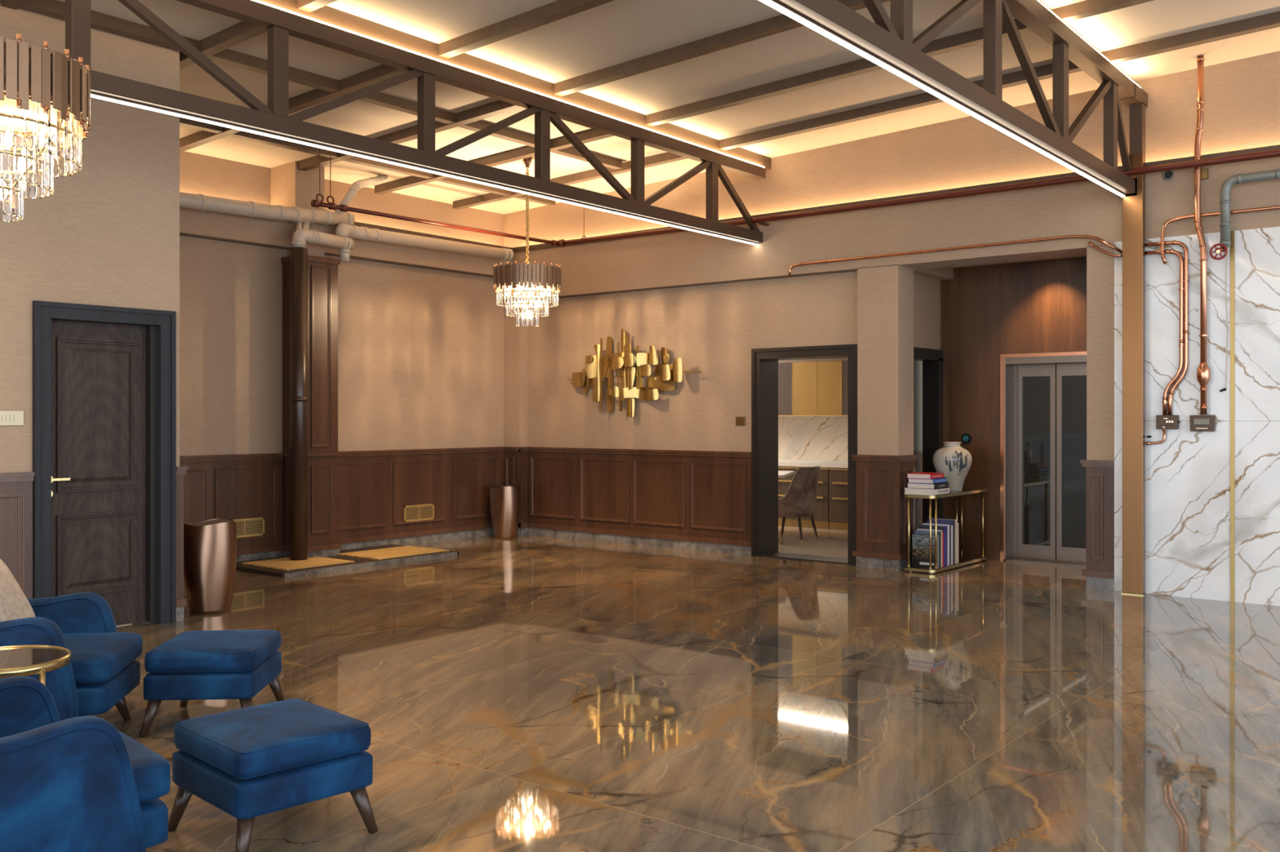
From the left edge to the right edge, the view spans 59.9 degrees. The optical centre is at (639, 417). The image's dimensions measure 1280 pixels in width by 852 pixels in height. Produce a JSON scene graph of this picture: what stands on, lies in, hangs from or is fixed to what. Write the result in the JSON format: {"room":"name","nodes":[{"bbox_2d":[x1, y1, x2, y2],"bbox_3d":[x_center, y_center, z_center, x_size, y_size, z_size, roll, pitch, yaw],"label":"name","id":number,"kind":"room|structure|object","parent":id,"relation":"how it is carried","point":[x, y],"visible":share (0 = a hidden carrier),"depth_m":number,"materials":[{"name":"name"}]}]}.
{"room":"lobby","nodes":[
{"label":"lobby","id":0,"kind":"room"},
{"bbox_2d":[0,2,179,473],"bbox_3d":[-7.188,-0.615,5.197,2.680,4.131,9.145,0,0,39],"label":"wall","id":1,"kind":"structure","parent":0,"point":[108,233],"depth_m":7.48,"materials":[{"name":"paint"}]},
{"bbox_2d":[0,410,23,426],"bbox_3d":[-3.989,0.005,7.041,0.013,0.096,0.160,0,0,39],"label":"light switch","id":2,"kind":"object","parent":1,"relation":"attached to","point":[7,418],"visible":1,"depth_m":7.04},
{"bbox_2d":[0,471,34,599],"bbox_3d":[-6.125,0.900,4.344,0.046,1.099,7.140,0,0,39],"label":"trim","id":3,"kind":"structure","parent":1,"relation":"attached to","point":[15,488],"depth_m":7.06,"materials":[{"name":"brown wood"}]},
{"bbox_2d":[32,300,176,626],"bbox_3d":[-3.653,0.350,7.553,0.182,2.200,0.950,0,0,39],"label":"door","id":4,"kind":"structure","parent":1,"relation":"in","point":[104,377],"depth_m":7.61,"materials":[{"name":"wood"}]},
{"bbox_2d":[176,466,187,621],"bbox_3d":[-3.271,0.900,7.915,0.046,1.099,0.082,0,0,39],"label":"trim","id":5,"kind":"structure","parent":1,"relation":"attached to","point":[180,471],"depth_m":7.91,"materials":[{"name":"brown wood"}]},
{"bbox_2d":[179,151,511,456],"bbox_3d":[-3.399,-0.582,11.898,0.635,4.064,6.055,0,0,39],"label":"wall","id":6,"kind":"structure","parent":0,"point":[420,350],"depth_m":12.02,"materials":[{"name":"paint"}]},
{"bbox_2d":[179,453,283,561],"bbox_3d":[-4.371,0.906,10.351,0.046,1.087,2.385,0,0,39],"label":"wainscoting","id":7,"kind":"structure","parent":6,"relation":"attached to","point":[242,486],"depth_m":10.91,"materials":[{"name":"brown wood"}]},
{"bbox_2d":[233,517,264,537],"bbox_3d":[-3.894,1.090,10.943,0.012,0.180,0.435,0,0,39],"label":"air vent","id":8,"kind":"object","parent":6,"relation":"attached to","point":[247,527],"visible":0.63,"depth_m":10.99,"materials":[{"name":"gold metal"}]},
{"bbox_2d":[179,191,355,225],"bbox_3d":[-4.006,-2.029,10.500,0.157,0.253,3.086,0,0,39],"label":"drain pipe","id":9,"kind":"object","parent":6,"relation":"attached to","point":[201,202],"visible":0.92,"depth_m":10.82,"materials":[{"name":"beige plastic"}]},
{"bbox_2d":[179,231,493,277],"bbox_3d":[-3.379,-1.720,11.569,0.075,0.016,5.524,0,0,39],"label":"trim","id":10,"kind":"structure","parent":6,"relation":"attached to","point":[180,233],"depth_m":11.84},
{"bbox_2d":[404,503,434,522],"bbox_3d":[-2.518,1.089,12.666,0.012,0.182,0.435,0,0,39],"label":"air vent","id":11,"kind":"object","parent":6,"relation":"attached to","point":[421,512],"visible":1,"depth_m":12.66,"materials":[{"name":"gold metal"}]},
{"bbox_2d":[337,446,504,550],"bbox_3d":[-2.512,0.906,12.677,0.046,1.087,2.710,0,0,39],"label":"wainscoting","id":12,"kind":"structure","parent":6,"relation":"attached to","point":[375,487],"depth_m":12.62,"materials":[{"name":"brown wood"}]},
{"bbox_2d":[335,222,514,261],"bbox_3d":[-2.363,-1.963,12.522,0.219,0.176,2.587,0,0,39],"label":"drain pipe","id":13,"kind":"object","parent":6,"relation":"attached to","point":[375,235],"visible":0.99,"depth_m":12.40,"materials":[{"name":"beige plastic"}]},
{"bbox_2d":[353,221,511,249],"bbox_3d":[-3.340,-2.065,11.550,0.040,0.060,5.585,0,0,39],"label":"trim","id":14,"kind":"structure","parent":6,"relation":"attached to","point":[357,224],"depth_m":12.58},
{"bbox_2d":[503,306,527,447],"bbox_3d":[-1.527,-0.005,13.746,0.290,2.910,0.190,0,0,39],"label":"wall","id":15,"kind":"structure","parent":0,"point":[515,338],"depth_m":13.66,"materials":[{"name":"paint"}]},
{"bbox_2d":[503,446,519,536],"bbox_3d":[-1.581,0.906,13.639,0.240,1.087,0.046,0,0,39],"label":"trim","id":16,"kind":"structure","parent":15,"relation":"attached to","point":[511,454],"depth_m":13.63,"materials":[{"name":"brown wood"}]},
{"bbox_2d":[519,446,528,536],"bbox_3d":[-1.415,0.906,13.618,0.046,1.087,0.130,0,0,39],"label":"trim","id":17,"kind":"structure","parent":15,"relation":"attached to","point":[522,451],"depth_m":13.60,"materials":[{"name":"brown wood"}]},
{"bbox_2d":[57,0,1279,214],"bbox_3d":[-0.486,-2.922,3.717,15.400,0.681,15.200,0,0,39],"label":"ceiling","id":18,"kind":"structure","parent":0,"point":[615,32],"depth_m":8.72,"materials":[{"name":"paint"}]},
{"bbox_2d":[0,33,90,222],"bbox_3d":[-2.489,-1.773,4.250,0.694,2.016,0.695,0,0,-42],"label":"chandelier","id":19,"kind":"object","parent":18,"relation":"hanging from","point":[45,95],"visible":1,"depth_m":4.14,"materials":[{"name":"white"}]},
{"bbox_2d":[179,21,267,68],"bbox_3d":[-2.853,-2.659,7.746,1.470,0.146,0.090,0,0,39],"label":"ceiling beam","id":20,"kind":"structure","parent":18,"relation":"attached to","point":[238,33],"depth_m":7.74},
{"bbox_2d":[179,64,406,152],"bbox_3d":[-3.044,-2.618,9.422,3.860,0.228,0.090,0,0,39],"label":"ceiling beam","id":21,"kind":"structure","parent":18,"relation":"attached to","point":[379,73],"depth_m":9.04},
{"bbox_2d":[0,0,622,169],"bbox_3d":[-4.454,-2.648,6.344,0.090,0.090,13.550,0,0,39],"label":"ceiling beam","id":22,"kind":"structure","parent":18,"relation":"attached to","point":[55,8],"depth_m":8.50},
{"bbox_2d":[297,0,337,12],"bbox_3d":[-0.822,-2.748,6.123,3.490,0.215,0.090,0,0,39],"label":"ceiling beam","id":23,"kind":"structure","parent":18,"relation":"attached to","point":[308,6],"depth_m":7.13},
{"bbox_2d":[334,174,387,214],"bbox_3d":[-2.958,-2.360,11.773,0.094,0.568,0.670,0,0,39],"label":"drain pipe","id":24,"kind":"object","parent":18,"relation":"attached to","point":[356,186],"visible":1,"depth_m":11.70,"materials":[{"name":"beige plastic"}]},
{"bbox_2d":[179,116,555,205],"bbox_3d":[-2.778,-2.590,11.149,0.090,0.090,5.550,0,0,39],"label":"ceiling beam","id":25,"kind":"structure","parent":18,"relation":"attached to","point":[184,122],"depth_m":11.04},
{"bbox_2d":[297,100,523,171],"bbox_3d":[-2.233,-2.619,10.348,3.750,0.224,0.090,0,0,39],"label":"ceiling beam","id":26,"kind":"structure","parent":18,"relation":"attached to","point":[498,107],"depth_m":9.97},
{"bbox_2d":[311,147,557,245],"bbox_3d":[-2.024,-2.305,11.723,0.067,0.657,3.342,0,0,39],"label":"pipe","id":27,"kind":"object","parent":18,"relation":"hanging from","point":[316,203],"visible":0.99,"depth_m":11.24,"materials":[{"name":"metal"}]},
{"bbox_2d":[374,128,613,194],"bbox_3d":[-1.478,-2.619,11.294,3.750,0.224,0.090,0,0,39],"label":"ceiling beam","id":28,"kind":"structure","parent":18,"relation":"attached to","point":[592,135],"depth_m":11.15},
{"bbox_2d":[258,0,771,169],"bbox_3d":[-3.219,-2.667,6.016,0.120,0.117,14.580,0,0,39],"label":"beam","id":29,"kind":"structure","parent":18,"relation":"attached to","point":[326,14],"depth_m":8.59,"materials":[{"name":"paint"}]},
{"bbox_2d":[438,0,613,58],"bbox_3d":[-0.079,-2.748,7.053,3.490,0.215,0.090,0,0,39],"label":"ceiling beam","id":30,"kind":"structure","parent":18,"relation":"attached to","point":[553,11],"depth_m":7.63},
{"bbox_2d":[493,156,561,327],"bbox_3d":[-1.155,-1.799,11.400,0.694,1.728,0.695,0,0,25],"label":"chandelier","id":31,"kind":"object","parent":18,"relation":"hanging from","point":[543,282],"visible":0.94,"depth_m":11.18,"materials":[{"name":"glass"}]},
{"bbox_2d":[453,151,687,209],"bbox_3d":[-0.754,-2.619,12.200,3.750,0.224,0.090,0,0,39],"label":"ceiling beam","id":32,"kind":"structure","parent":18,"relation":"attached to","point":[664,157],"depth_m":12.08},
{"bbox_2d":[554,0,890,96],"bbox_3d":[0.689,-2.748,8.014,3.490,0.215,0.090,0,0,39],"label":"ceiling beam","id":33,"kind":"structure","parent":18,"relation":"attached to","point":[781,23],"depth_m":8.25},
{"bbox_2d":[645,18,1031,126],"bbox_3d":[1.444,-2.748,8.959,3.490,0.215,0.090,0,0,39],"label":"ceiling beam","id":34,"kind":"structure","parent":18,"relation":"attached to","point":[974,37],"depth_m":9.02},
{"bbox_2d":[719,59,1082,150],"bbox_3d":[2.168,-2.748,9.865,3.490,0.215,0.090,0,0,39],"label":"ceiling beam","id":35,"kind":"structure","parent":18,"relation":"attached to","point":[1043,72],"depth_m":9.97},
{"bbox_2d":[557,148,1279,247],"bbox_3d":[4.301,-2.307,8.907,13.400,0.680,0.174,0,0,39],"label":"pipe","id":36,"kind":"object","parent":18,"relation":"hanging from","point":[1274,153],"visible":0.94,"depth_m":10.03,"materials":[{"name":"brown metal"}]},
{"bbox_2d":[1051,0,1153,22],"bbox_3d":[5.791,-2.940,5.485,7.400,0.350,0.090,0,0,39],"label":"ceiling beam","id":37,"kind":"structure","parent":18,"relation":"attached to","point":[1086,8],"depth_m":7.61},
{"bbox_2d":[1101,10,1279,63],"bbox_3d":[6.515,-2.940,6.391,7.400,0.350,0.090,0,0,39],"label":"ceiling beam","id":38,"kind":"structure","parent":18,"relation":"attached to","point":[1269,20],"depth_m":8.26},
{"bbox_2d":[92,525,1279,851],"bbox_3d":[0.450,1.508,5.529,16.200,0.124,19.200,0,0,39],"label":"floor","id":39,"kind":"structure","parent":0,"point":[524,693],"depth_m":5.62,"materials":[{"name":"brown stone"}]},
{"bbox_2d":[0,644,71,684],"bbox_3d":[-2.376,1.173,4.139,0.456,0.555,0.456,0,0,39],"label":"side table","id":40,"kind":"object","parent":39,"relation":"on","point":[26,660],"visible":0.42,"depth_m":4.13,"materials":[{"name":"gold metal"}]},
{"bbox_2d":[0,592,142,720],"bbox_3d":[-2.759,1.008,4.986,0.869,0.896,0.763,0,0,-10],"label":"armchair","id":41,"kind":"object","parent":39,"relation":"on","point":[103,669],"visible":0.79,"depth_m":4.87,"materials":[{"name":"blue fabric"}]},
{"bbox_2d":[0,559,35,622],"bbox_3d":[-2.876,0.845,4.966,0.250,0.477,0.511,0,0,-14],"label":"cushion","id":42,"kind":"object","parent":41,"relation":"on","point":[14,604],"visible":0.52,"depth_m":4.99,"materials":[{"name":"fabric"}]},
{"bbox_2d":[62,632,142,684],"bbox_3d":[-2.691,1.084,4.997,0.732,0.140,0.588,0,0,-10],"label":"seat cushion","id":43,"kind":"object","parent":41,"relation":"on","point":[96,658],"depth_m":4.94,"materials":[{"name":"blue fabric"}]},
{"bbox_2d":[0,675,170,851],"bbox_3d":[-1.912,1.008,3.261,0.869,0.896,0.763,0,0,-43],"label":"armchair","id":44,"kind":"object","parent":39,"relation":"on","point":[79,784],"visible":1,"depth_m":3.10,"materials":[{"name":"blue fabric"}]},
{"bbox_2d":[118,730,170,803],"bbox_3d":[-1.863,1.084,3.308,0.732,0.140,0.588,0,0,-43],"label":"seat cushion","id":45,"kind":"object","parent":44,"relation":"on","point":[151,771],"depth_m":3.32,"materials":[{"name":"blue fabric"}]},
{"bbox_2d":[183,518,236,614],"bbox_3d":[-3.205,1.111,8.303,0.404,0.677,0.397,0,0,37],"label":"floor vase","id":46,"kind":"object","parent":39,"relation":"on","point":[210,546],"visible":0.95,"depth_m":8.16,"materials":[{"name":"orange metal"}]},
{"bbox_2d":[138,630,284,737],"bbox_3d":[-2.027,1.255,5.313,0.521,0.400,0.555,0,0,-3],"label":"ottoman","id":47,"kind":"object","parent":39,"relation":"on","point":[215,664],"visible":1,"depth_m":5.06,"materials":[{"name":"blue fabric"}]},
{"bbox_2d":[144,630,281,672],"bbox_3d":[-2.027,1.111,5.313,0.498,0.113,0.544,0,0,-3],"label":"cushion","id":48,"kind":"object","parent":47,"relation":"on","point":[215,651],"depth_m":5.10,"materials":[{"name":"blue fabric"}]},
{"bbox_2d":[168,698,377,851],"bbox_3d":[-1.288,1.255,3.890,0.555,0.400,0.521,0,0,45],"label":"ottoman","id":49,"kind":"object","parent":39,"relation":"on","point":[249,763],"visible":1,"depth_m":3.74,"materials":[{"name":"blue fabric"}]},
{"bbox_2d":[173,698,370,777],"bbox_3d":[-1.288,1.111,3.890,0.544,0.113,0.498,0,0,45],"label":"cushion","id":50,"kind":"object","parent":49,"relation":"on","point":[294,738],"depth_m":3.76,"materials":[{"name":"blue fabric"}]},
{"bbox_2d":[280,254,342,558],"bbox_3d":[-3.357,-0.087,11.349,0.385,3.075,0.460,0,0,39],"label":"pilaster","id":51,"kind":"object","parent":39,"relation":"on","point":[322,272],"visible":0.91,"depth_m":11.26,"materials":[{"name":"brown wood"}]},
{"bbox_2d":[235,544,459,577],"bbox_3d":[-2.979,1.429,11.185,1.100,0.042,2.095,0,0,39],"label":"stone step","id":52,"kind":"structure","parent":39,"relation":"on","point":[358,562],"depth_m":10.79,"materials":[{"name":"grey stone"}]},
{"bbox_2d":[241,556,354,571],"bbox_3d":[-3.298,1.405,10.733,0.754,0.014,0.750,0,0,39],"label":"bamboo mat","id":53,"kind":"object","parent":52,"relation":"on","point":[283,564],"visible":0.92,"depth_m":10.63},
{"bbox_2d":[289,247,307,560],"bbox_3d":[-3.354,-0.132,10.924,0.172,3.060,0.172,0,0,39],"label":"downpipe","id":54,"kind":"object","parent":53,"relation":"on","point":[298,255],"visible":1,"depth_m":10.86,"materials":[{"name":"brown metal"}]},
{"bbox_2d":[291,228,354,249],"bbox_3d":[-3.201,-1.770,11.222,0.157,0.208,0.810,0,0,26],"label":"drain pipe","id":55,"kind":"object","parent":54,"relation":"attached to","point":[300,237],"visible":1,"depth_m":11.10,"materials":[{"name":"beige plastic"}]},
{"bbox_2d":[337,546,448,559],"bbox_3d":[-2.548,1.405,11.535,0.664,0.014,0.920,0,0,39],"label":"bamboo mat","id":56,"kind":"object","parent":52,"relation":"on","point":[403,551],"visible":1,"depth_m":11.45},
{"bbox_2d":[488,484,519,539],"bbox_3d":[-1.615,1.135,13.341,0.369,0.630,0.376,0,0,-21],"label":"waste bin","id":57,"kind":"object","parent":39,"relation":"on","point":[504,500],"visible":1,"depth_m":13.21,"materials":[{"name":"orange metal"}]},
{"bbox_2d":[777,466,820,543],"bbox_3d":[1.812,1.008,12.995,0.606,0.881,0.562,0,0,33],"label":"dining chair","id":58,"kind":"object","parent":39,"relation":"on","point":[799,501],"visible":0.82,"depth_m":12.76,"materials":[{"name":"brown fabric"}]},
{"bbox_2d":[777,466,834,528],"bbox_3d":[2.208,1.052,14.889,1.020,0.785,0.620,0,0,39],"label":"base cabinet","id":59,"kind":"object","parent":39,"relation":"on","point":[821,517],"visible":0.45,"depth_m":14.45,"materials":[{"name":"brown wood"}]},
{"bbox_2d":[829,467,848,530],"bbox_3d":[3.013,1.052,14.246,1.020,0.785,0.620,0,0,39],"label":"base cabinet","id":60,"kind":"object","parent":39,"relation":"on","point":[838,477],"visible":0.33,"depth_m":14.26,"materials":[{"name":"brown wood"}]},
{"bbox_2d":[903,487,986,573],"bbox_3d":[3.001,1.087,10.863,0.325,0.726,1.320,0,0,39],"label":"console table","id":61,"kind":"object","parent":39,"relation":"on","point":[963,559],"visible":0.88,"depth_m":10.50,"materials":[{"name":"gold metal"}]},
{"bbox_2d":[911,533,938,568],"bbox_3d":[2.689,1.257,10.466,0.247,0.305,0.054,0,0,39],"label":"book","id":62,"kind":"object","parent":61,"relation":"on","point":[920,542],"visible":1,"depth_m":10.46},
{"bbox_2d":[903,487,949,495],"bbox_3d":[2.710,0.695,10.499,0.302,0.058,0.343,0,0,39],"label":"book","id":63,"kind":"object","parent":61,"relation":"on","point":[907,491],"visible":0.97,"depth_m":10.38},
{"bbox_2d":[906,482,948,488],"bbox_3d":[2.719,0.640,10.494,0.276,0.050,0.320,0,0,39],"label":"book","id":64,"kind":"object","parent":63,"relation":"on","point":[944,485],"visible":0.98,"depth_m":10.38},
{"bbox_2d":[907,477,946,484],"bbox_3d":[2.710,0.595,10.481,0.254,0.042,0.300,0,0,39],"label":"book","id":65,"kind":"object","parent":64,"relation":"on","point":[910,480],"visible":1,"depth_m":10.38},
{"bbox_2d":[906,472,943,479],"bbox_3d":[2.692,0.550,10.489,0.242,0.046,0.290,0,0,39],"label":"book","id":66,"kind":"object","parent":65,"relation":"on","point":[913,475],"visible":1,"depth_m":10.39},
{"bbox_2d":[919,524,946,566],"bbox_3d":[2.799,1.222,10.607,0.252,0.375,0.075,0,0,39],"label":"book","id":67,"kind":"object","parent":61,"relation":"on","point":[943,528],"visible":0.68,"depth_m":10.53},
{"bbox_2d":[927,519,955,564],"bbox_3d":[2.915,1.200,10.761,0.262,0.420,0.046,0,0,39],"label":"book","id":68,"kind":"object","parent":61,"relation":"on","point":[951,522],"visible":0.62,"depth_m":10.69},
{"bbox_2d":[905,554,985,569],"bbox_3d":[3.001,1.411,10.863,0.301,0.003,1.296,0,0,39],"label":"shelf","id":69,"kind":"object","parent":61,"relation":"attached to","point":[963,559],"depth_m":10.79,"materials":[{"name":"gold glass"}]},
{"bbox_2d":[932,441,972,491],"bbox_3d":[3.076,0.483,10.945,0.374,0.480,0.374,0,0,39],"label":"vase","id":70,"kind":"object","parent":61,"relation":"on","point":[952,460],"visible":0.9,"depth_m":10.82,"materials":[{"name":"ceramic"}]},
{"bbox_2d":[1120,152,1146,595],"bbox_3d":[4.045,-0.350,9.104,0.174,3.600,0.091,0,0,39],"label":"column","id":71,"kind":"structure","parent":39,"relation":"on","point":[1133,206],"depth_m":9.07,"materials":[{"name":"gold metal"}]},
{"bbox_2d":[759,0,1147,197],"bbox_3d":[-0.322,-2.271,3.698,0.144,0.936,14.575,0,0,39],"label":"roof truss","id":72,"kind":"object","parent":71,"relation":"attached to","point":[890,44],"depth_m":7.02,"materials":[{"name":"brown metal"}]},
{"bbox_3d":[3.818,1.052,13.603,1.020,0.785,0.620,0,0,39],"label":"base cabinet","id":73,"kind":"object","parent":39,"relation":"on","visible":0},
{"bbox_2d":[777,459,848,468],"bbox_3d":[2.610,0.620,14.575,4.120,0.060,0.630,0,0,39],"label":"countertop","id":74,"kind":"structure","parent":73,"relation":"on","point":[840,464],"depth_m":14.56,"materials":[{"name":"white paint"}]},
{"bbox_2d":[777,416,848,461],"bbox_3d":[2.086,0.075,15.505,6.300,2.750,0.170,0,0,39],"label":"wall","id":75,"kind":"structure","parent":0,"point":[821,438],"depth_m":15.18,"materials":[{"name":"stone"}]},
{"bbox_2d":[777,362,792,416],"bbox_3d":[2.021,-0.377,15.201,0.378,0.727,0.386,0,0,39],"label":"upper cabinet","id":76,"kind":"object","parent":75,"relation":"attached to","point":[784,369],"visible":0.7,"depth_m":15.01,"materials":[{"name":"paint"}]},
{"bbox_2d":[791,361,817,416],"bbox_3d":[2.312,-0.377,14.969,0.373,0.727,0.386,0,0,39],"label":"upper cabinet","id":77,"kind":"object","parent":75,"relation":"attached to","point":[804,374],"visible":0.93,"depth_m":14.82,"materials":[{"name":"paint"}]},
{"bbox_2d":[816,360,841,416],"bbox_3d":[2.601,-0.377,14.738,0.373,0.727,0.386,0,0,39],"label":"upper cabinet","id":78,"kind":"object","parent":75,"relation":"attached to","point":[829,372],"visible":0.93,"depth_m":14.59,"materials":[{"name":"paint"}]},
{"bbox_2d":[841,360,848,416],"bbox_3d":[2.889,-0.377,14.508,0.368,0.727,0.386,0,0,39],"label":"upper cabinet","id":79,"kind":"object","parent":75,"relation":"attached to","point":[844,363],"visible":0.21,"depth_m":14.45,"materials":[{"name":"paint"}]},
{"bbox_2d":[503,50,1279,460],"bbox_3d":[4.118,-0.831,9.478,15.400,4.562,0.450,0,0,39],"label":"wall","id":80,"kind":"structure","parent":0,"point":[713,329],"depth_m":10.96,"materials":[{"name":"paint"}]},
{"bbox_2d":[65,0,765,245],"bbox_3d":[-3.229,-2.191,5.923,0.124,0.816,14.422,0,0,39],"label":"roof truss","id":81,"kind":"object","parent":80,"relation":"attached to","point":[273,121],"depth_m":7.93,"materials":[{"name":"brown metal"}]},
{"bbox_2d":[90,93,758,245],"bbox_3d":[-3.254,-1.788,5.916,0.024,0.010,14.380,0,0,39],"label":"diffuser","id":82,"kind":"object","parent":81,"relation":"attached to","point":[102,96],"depth_m":7.74,"materials":[{"name":"white"}]},
{"bbox_2d":[567,328,701,417],"bbox_3d":[-0.142,-0.505,12.555,1.886,1.012,0.222,0,0,39],"label":"wall sculpture","id":83,"kind":"object","parent":80,"relation":"attached to","point":[597,366],"visible":1,"depth_m":12.54,"materials":[{"name":"gold metal"}]},
{"bbox_2d":[525,446,751,555],"bbox_3d":[-0.111,0.906,12.643,3.300,1.087,0.046,0,0,39],"label":"wainscoting","id":84,"kind":"structure","parent":80,"relation":"attached to","point":[695,500],"depth_m":12.53,"materials":[{"name":"brown wood"}]},
{"bbox_2d":[558,268,857,297],"bbox_3d":[0.364,-1.440,12.245,4.540,0.011,0.075,0,0,39],"label":"trim","id":85,"kind":"structure","parent":80,"relation":"attached to","point":[855,269],"depth_m":11.86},
{"bbox_2d":[751,344,857,565],"bbox_3d":[1.756,0.367,11.360,1.220,2.165,0.378,0,0,39],"label":"door frame","id":86,"kind":"structure","parent":80,"relation":"in","point":[764,362],"depth_m":11.57,"materials":[{"name":"black paint"}]},
{"bbox_2d":[851,454,901,570],"bbox_3d":[2.264,0.906,10.642,0.514,1.087,0.046,0,0,39],"label":"trim","id":87,"kind":"structure","parent":80,"relation":"attached to","point":[876,475],"depth_m":10.65,"materials":[{"name":"brown wood"}]},
{"bbox_2d":[511,144,1279,253],"bbox_3d":[4.196,-2.065,9.127,14.840,0.060,0.040,0,0,39],"label":"trim","id":88,"kind":"structure","parent":80,"relation":"attached to","point":[543,246],"depth_m":10.10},
{"bbox_2d":[897,454,918,570],"bbox_3d":[2.564,0.906,10.636,0.046,1.087,0.360,0,0,39],"label":"trim","id":89,"kind":"structure","parent":80,"relation":"attached to","point":[907,464],"depth_m":10.57,"materials":[{"name":"brown wood"}]},
{"bbox_2d":[787,234,1122,276],"bbox_3d":[2.758,-1.461,10.232,3.221,0.205,0.045,0,0,39],"label":"copper pipe","id":90,"kind":"object","parent":80,"relation":"attached to","point":[1086,236],"visible":0.98,"depth_m":10.08,"materials":[{"name":"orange metal"}]},
{"bbox_2d":[1080,460,1114,591],"bbox_3d":[3.857,0.906,9.369,0.272,1.087,0.046,0,0,39],"label":"trim","id":91,"kind":"structure","parent":80,"relation":"attached to","point":[1099,572],"depth_m":9.35,"materials":[{"name":"brown wood"}]},
{"bbox_2d":[1114,231,1230,601],"bbox_3d":[4.311,-0.007,9.020,0.872,2.915,0.025,0,0,39],"label":"marble slab","id":92,"kind":"object","parent":80,"relation":"attached to","point":[1188,474],"visible":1,"depth_m":8.95,"materials":[{"name":"stone"}]},
{"bbox_2d":[1145,248,1184,415],"bbox_3d":[4.200,-0.691,9.064,0.446,1.350,0.050,0,0,39],"label":"copper pipe","id":93,"kind":"object","parent":92,"relation":"attached to","point":[1178,254],"visible":0.98,"depth_m":8.93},
{"bbox_2d":[1145,240,1189,415],"bbox_3d":[4.214,-0.726,9.053,0.481,1.419,0.050,0,0,39],"label":"copper pipe","id":94,"kind":"object","parent":92,"relation":"attached to","point":[1186,280],"visible":0.99,"depth_m":8.91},
{"bbox_2d":[1155,415,1179,429],"bbox_3d":[4.270,0.039,8.986,0.172,0.114,0.080,0,0,39],"label":"control box","id":95,"kind":"object","parent":92,"relation":"attached to","point":[1162,422],"visible":1,"depth_m":8.97,"materials":[{"name":"brown metal"}]},
{"bbox_2d":[1190,415,1215,431],"bbox_3d":[4.471,0.048,8.832,0.174,0.129,0.068,0,0,39],"label":"control box","id":96,"kind":"object","parent":92,"relation":"attached to","point":[1197,423],"visible":1,"depth_m":8.80,"materials":[{"name":"brown metal"}]},
{"bbox_2d":[1193,54,1208,414],"bbox_3d":[4.451,-1.444,8.814,0.099,2.848,0.088,0,0,4],"label":"copper pipe","id":97,"kind":"object","parent":80,"relation":"attached to","point":[1197,221],"visible":1,"depth_m":8.80,"materials":[{"name":"metal"}]},
{"bbox_2d":[1196,364,1210,386],"bbox_3d":[4.465,-0.338,8.804,0.100,0.175,0.100,0,0,39],"label":"valve","id":98,"kind":"object","parent":97,"relation":"attached to","point":[1203,372],"visible":1,"depth_m":8.77,"materials":[{"name":"orange metal"}]},
{"bbox_2d":[1160,205,1279,264],"bbox_3d":[6.505,-1.433,7.200,5.827,0.396,0.093,0,0,39],"label":"copper pipe","id":99,"kind":"object","parent":80,"relation":"attached to","point":[1273,207],"visible":0.97,"depth_m":8.88,"materials":[{"name":"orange metal"}]},
{"bbox_2d":[1230,231,1235,602],"bbox_3d":[4.661,-0.007,8.736,0.030,2.915,0.032,0,0,39],"label":"strip","id":100,"kind":"object","parent":80,"relation":"attached to","point":[1232,233],"visible":1,"depth_m":8.72,"materials":[{"name":"gold metal"}]},
{"bbox_2d":[1219,168,1279,247],"bbox_3d":[6.643,-1.609,7.019,5.386,0.559,0.079,0,0,39],"label":"pipe","id":101,"kind":"object","parent":80,"relation":"attached to","point":[1225,202],"visible":1,"depth_m":8.64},
{"bbox_2d":[1235,226,1279,606],"bbox_3d":[7.330,-0.007,6.607,6.798,2.915,0.025,0,0,39],"label":"marble slab","id":102,"kind":"object","parent":80,"relation":"attached to","point":[1257,251],"visible":1,"depth_m":8.62,"materials":[{"name":"stone"}]},
{"bbox_2d":[913,360,922,452],"bbox_3d":[2.743,-0.050,11.697,0.080,3.000,1.300,0,0,39],"label":"wall","id":103,"kind":"structure","parent":0,"point":[917,365],"depth_m":11.94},
{"bbox_2d":[913,451,922,529],"bbox_3d":[2.782,0.910,11.666,0.020,1.080,1.300,0,0,39],"label":"trim","id":104,"kind":"structure","parent":103,"relation":"attached to","point":[919,460],"depth_m":11.91,"materials":[{"name":"brown wood"}]},
{"bbox_2d":[913,274,940,350],"bbox_3d":[2.787,-0.050,11.297,0.150,3.000,0.950,0,0,39],"label":"wall","id":105,"kind":"structure","parent":0,"point":[926,291],"depth_m":11.36,"materials":[{"name":"paint"}]},
{"bbox_2d":[913,346,942,524],"bbox_3d":[2.833,0.375,11.330,0.180,2.150,0.840,0,0,39],"label":"door","id":106,"kind":"structure","parent":105,"relation":"in","point":[932,359],"depth_m":11.56,"materials":[{"name":"black paint"}]},
{"bbox_2d":[911,266,953,279],"bbox_3d":[2.889,-1.502,11.203,0.165,0.135,1.010,0,0,39],"label":"ceiling","id":107,"kind":"structure","parent":105,"relation":"attached to","point":[940,273],"depth_m":11.29,"materials":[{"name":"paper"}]},
{"bbox_2d":[940,256,1086,560],"bbox_3d":[4.024,-0.050,11.083,2.350,3.000,0.260,0,0,39],"label":"wall","id":108,"kind":"structure","parent":0,"point":[988,312],"depth_m":11.29,"materials":[{"name":"brown wood"}]},
{"bbox_2d":[1000,351,1086,568],"bbox_3d":[4.226,0.400,10.993,1.202,2.100,0.388,0,0,39],"label":"door","id":109,"kind":"structure","parent":108,"relation":"in","point":[1043,395],"depth_m":11.20,"materials":[{"name":"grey metal"}]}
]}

